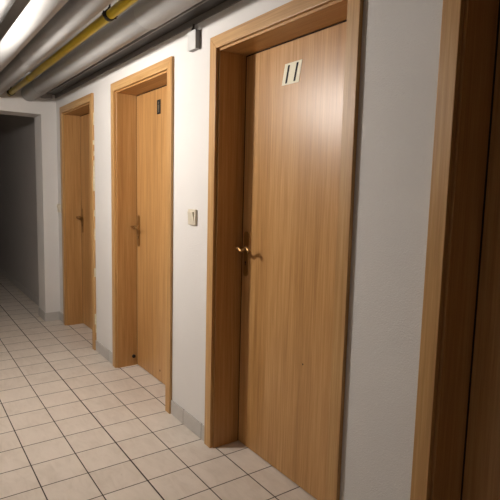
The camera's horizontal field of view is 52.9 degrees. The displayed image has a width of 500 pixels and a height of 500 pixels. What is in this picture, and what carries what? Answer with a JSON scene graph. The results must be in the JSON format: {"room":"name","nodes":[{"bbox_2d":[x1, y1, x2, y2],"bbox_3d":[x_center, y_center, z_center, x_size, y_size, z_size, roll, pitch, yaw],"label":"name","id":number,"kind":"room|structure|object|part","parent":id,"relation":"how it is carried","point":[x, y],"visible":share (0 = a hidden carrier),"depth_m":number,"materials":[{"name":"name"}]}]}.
{"room":"basement corridor","nodes":[
{"label":"basement corridor","id":0,"kind":"room"},
{"bbox_2d":[0,114,38,297],"bbox_3d":[-3.390,-0.794,7.298,0.345,2.380,5.080,-3,8,-35],"label":"wall","id":1,"kind":"structure","parent":0,"point":[18,201],"depth_m":6.29,"materials":[{"name":"white paint"}]},
{"bbox_2d":[0,267,38,305],"bbox_3d":[-3.564,0.353,7.330,0.009,0.086,5.080,-3,8,-35],"label":"baseboard","id":2,"kind":"structure","parent":1,"relation":"attached to","point":[9,277],"depth_m":6.38,"materials":[{"name":"tile"}]},
{"bbox_2d":[0,72,59,312],"bbox_3d":[-2.546,-0.462,4.641,1.420,2.380,0.280,-3,8,-35],"label":"wall","id":3,"kind":"structure","parent":0,"point":[43,111],"depth_m":4.89,"materials":[{"name":"white paint"}]},
{"bbox_2d":[38,307,44,320],"bbox_3d":[-2.108,0.650,5.098,0.009,0.086,0.280,-3,8,-35],"label":"baseboard reveal","id":4,"kind":"structure","parent":3,"relation":"attached to","point":[41,313],"depth_m":5.10,"materials":[{"name":"tile"}]},
{"bbox_2d":[45,311,59,320],"bbox_3d":[-1.969,0.662,5.019,0.147,0.084,0.009,-3,8,-35],"label":"baseboard","id":5,"kind":"structure","parent":3,"relation":"attached to","point":[50,316],"depth_m":5.01,"materials":[{"name":"grey tile"}]},
{"bbox_2d":[0,0,138,73],"bbox_3d":[-1.853,-1.617,3.768,1.970,0.150,12.700,-3,8,-35],"label":"ceiling","id":6,"kind":"structure","parent":0,"point":[18,6],"depth_m":3.24,"materials":[{"name":"paint"}]},
{"bbox_2d":[0,0,15,23],"bbox_3d":[-0.514,-1.159,1.480,0.129,0.159,7.027,-3,8,-35],"label":"insulated pipe","id":7,"kind":"object","parent":6,"relation":"hanging from","point":[5,5],"visible":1,"depth_m":2.54,"materials":[{"name":"grey metal"}]},
{"bbox_2d":[0,0,68,71],"bbox_3d":[-0.423,-1.103,1.552,0.109,0.284,7.027,-3,8,-35],"label":"insulated pipe","id":8,"kind":"object","parent":6,"relation":"hanging from","point":[37,13],"visible":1,"depth_m":2.48,"materials":[{"name":"grey metal"}]},
{"bbox_2d":[0,0,113,94],"bbox_3d":[-0.293,-1.115,1.642,0.131,0.275,7.027,-3,8,-35],"label":"insulated pipe","id":9,"kind":"object","parent":6,"relation":"hanging from","point":[74,14],"visible":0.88,"depth_m":2.67,"materials":[{"name":"grey metal"}]},
{"bbox_2d":[7,0,137,95],"bbox_3d":[-0.181,-1.136,1.717,0.072,0.244,7.029,-3,8,-35],"label":"gas pipe","id":10,"kind":"object","parent":6,"relation":"attached to","point":[111,13],"visible":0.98,"depth_m":2.79,"materials":[{"name":"yellow metal"}]},
{"bbox_2d":[21,0,201,100],"bbox_3d":[-0.049,-1.130,1.811,0.143,0.271,7.027,-3,8,-35],"label":"insulated pipe","id":11,"kind":"object","parent":6,"relation":"hanging from","point":[144,16],"visible":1,"depth_m":2.76,"materials":[{"name":"grey metal"}]},
{"bbox_2d":[0,273,316,499],"bbox_3d":[-1.914,0.871,4.059,1.970,0.100,12.700,-3,8,-35],"label":"floor","id":12,"kind":"structure","parent":0,"point":[75,425],"depth_m":2.71,"materials":[{"name":"beige tile"}]},
{"bbox_2d":[56,0,442,499],"bbox_3d":[0.170,-0.117,2.268,0.300,2.380,7.320,-3,8,-35],"label":"wall","id":13,"kind":"structure","parent":0,"point":[400,47],"depth_m":1.69,"materials":[{"name":"white paint"}]},
{"bbox_2d":[57,204,60,212],"bbox_3d":[-1.856,-0.406,4.877,0.023,0.082,0.082,-3,8,-35],"label":"light switch","id":14,"kind":"object","parent":13,"relation":"attached to","point":[58,205],"visible":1,"depth_m":4.85,"materials":[{"name":"beige plastic"}]},
{"bbox_2d":[59,312,63,322],"bbox_3d":[-1.859,0.670,4.982,0.009,0.086,0.180,-3,8,-35],"label":"baseboard","id":15,"kind":"structure","parent":13,"relation":"attached to","point":[60,313],"depth_m":4.99,"materials":[{"name":"tile"}]},
{"bbox_2d":[59,93,96,349],"bbox_3d":[-1.418,-0.253,4.470,0.252,2.060,0.952,-3,8,-35],"label":"door","id":16,"kind":"structure","parent":13,"relation":"in","point":[77,153],"depth_m":4.72,"materials":[{"name":"brown wood"}]},
{"bbox_3d":[-1.770,-0.296,4.767,0.017,2.060,0.058,-3,8,-35],"label":"casing","id":17,"kind":"part","parent":16,"relation":"part of","materials":[{"name":"brown wood"}]},
{"bbox_3d":[-1.491,-1.242,4.289,0.017,0.058,0.945,-3,8,-35],"label":"casing","id":18,"kind":"part","parent":16,"relation":"part of","materials":[{"name":"brown wood"}]},
{"bbox_3d":[-1.262,-0.199,4.044,0.017,2.060,0.058,-3,8,-35],"label":"casing","id":19,"kind":"part","parent":16,"relation":"part of","materials":[{"name":"brown wood"}]},
{"bbox_2d":[96,340,112,363],"bbox_3d":[-1.145,0.807,3.966,0.009,0.086,0.420,-3,8,-35],"label":"baseboard","id":20,"kind":"structure","parent":13,"relation":"attached to","point":[100,348],"depth_m":3.96,"materials":[{"name":"tile"}]},
{"bbox_2d":[41,0,241,99],"bbox_3d":[0.093,-1.121,1.912,0.138,0.148,7.029,-3,8,-35],"label":"pipe","id":21,"kind":"object","parent":13,"relation":"attached to","point":[204,9],"visible":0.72,"depth_m":2.95,"materials":[{"name":"grey paint"}]},
{"bbox_2d":[110,56,173,413],"bbox_3d":[-0.630,-0.102,3.349,0.252,2.060,0.972,-3,8,-35],"label":"door","id":22,"kind":"structure","parent":13,"relation":"in","point":[142,102],"depth_m":3.55,"materials":[{"name":"brown wood"}]},
{"bbox_3d":[-0.988,-0.147,3.654,0.017,2.060,0.058,-3,8,-35],"label":"casing","id":23,"kind":"part","parent":22,"relation":"part of","materials":[{"name":"brown wood"}]},
{"bbox_3d":[-0.812,-0.164,3.615,0.061,0.035,0.125,-3,8,-35],"label":"lever","id":24,"kind":"part","parent":22,"relation":"part of","materials":[{"name":"gold metal"}]},
{"bbox_3d":[-0.814,-0.139,3.677,0.004,0.230,0.037,-3,8,-35],"label":"handle","id":25,"kind":"part","parent":22,"relation":"part of","materials":[{"name":"brown metal"}]},
{"bbox_3d":[-0.702,-1.091,3.165,0.017,0.058,0.970,-3,8,-35],"label":"casing","id":26,"kind":"part","parent":22,"relation":"part of","materials":[{"name":"brown wood"}]},
{"bbox_3d":[-0.599,-0.940,3.303,0.003,0.092,0.054,-3,8,-35],"label":"figure plate","id":27,"kind":"part","parent":22,"relation":"part of","materials":[{"name":"black"}]},
{"bbox_3d":[-0.466,-0.047,2.910,0.017,2.060,0.058,-3,8,-35],"label":"casing","id":28,"kind":"part","parent":22,"relation":"part of","materials":[{"name":"brown wood"}]},
{"bbox_2d":[171,400,204,440],"bbox_3d":[-0.350,0.959,2.834,0.009,0.086,0.416,-3,8,-35],"label":"baseboard","id":29,"kind":"structure","parent":13,"relation":"attached to","point":[177,411],"depth_m":2.82,"materials":[{"name":"grey ceramic tile"},{"name":"grout"}]},
{"bbox_2d":[187,209,196,224],"bbox_3d":[-0.310,-0.175,2.670,0.023,0.082,0.082,-3,8,-35],"label":"light switch","id":30,"kind":"object","parent":13,"relation":"attached to","point":[192,213],"visible":1,"depth_m":2.65,"materials":[{"name":"beige plastic"}]},
{"bbox_2d":[187,24,200,51],"bbox_3d":[-0.284,-1.081,2.552,0.031,0.132,0.083,-3,8,-35],"label":"junction box","id":31,"kind":"object","parent":13,"relation":"attached to","point":[193,45],"visible":1,"depth_m":2.53,"materials":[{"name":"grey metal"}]},
{"bbox_3d":[-0.296,-1.061,2.546,0.004,0.094,0.083,-3,8,-35],"label":"lid","id":32,"kind":"part","parent":31,"relation":"part of","materials":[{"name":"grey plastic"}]},
{"bbox_2d":[204,0,363,499],"bbox_3d":[0.163,0.050,2.219,0.252,2.060,0.971,-3,8,-35],"label":"door","id":33,"kind":"structure","parent":13,"relation":"in","point":[285,80],"depth_m":2.28,"materials":[{"name":"brown wood"}]},
{"bbox_3d":[-0.194,0.005,2.523,0.017,2.060,0.058,-3,8,-35],"label":"casing","id":34,"kind":"part","parent":33,"relation":"part of","materials":[{"name":"brown wood"}]},
{"bbox_3d":[-0.018,-0.005,2.485,0.061,0.035,0.125,-3,8,-35],"label":"lever","id":35,"kind":"part","parent":33,"relation":"part of","materials":[{"name":"gold metal"}]},
{"bbox_3d":[-0.021,0.020,2.548,0.004,0.230,0.037,-3,8,-35],"label":"handle","id":36,"kind":"part","parent":33,"relation":"part of","materials":[{"name":"brown metal"}]},
{"bbox_3d":[0.091,-0.939,2.035,0.017,0.058,0.970,-3,8,-35],"label":"casing","id":37,"kind":"part","parent":33,"relation":"part of","materials":[{"name":"brown wood"}]},
{"bbox_3d":[0.328,0.105,1.781,0.017,2.060,0.058,-3,8,-35],"label":"casing","id":38,"kind":"part","parent":33,"relation":"part of","materials":[{"name":"brown wood"}]},
{"bbox_2d":[410,0,499,499],"bbox_3d":[0.897,0.190,1.175,0.252,2.060,0.972,-3,8,-35],"label":"door","id":39,"kind":"structure","parent":13,"relation":"in","point":[456,449],"depth_m":1.48,"materials":[{"name":"brown wood"}]},
{"bbox_3d":[0.539,0.146,1.480,0.017,2.060,0.058,-3,8,-35],"label":"casing","id":40,"kind":"part","parent":39,"relation":"part of","materials":[{"name":"brown wood"}]}
]}

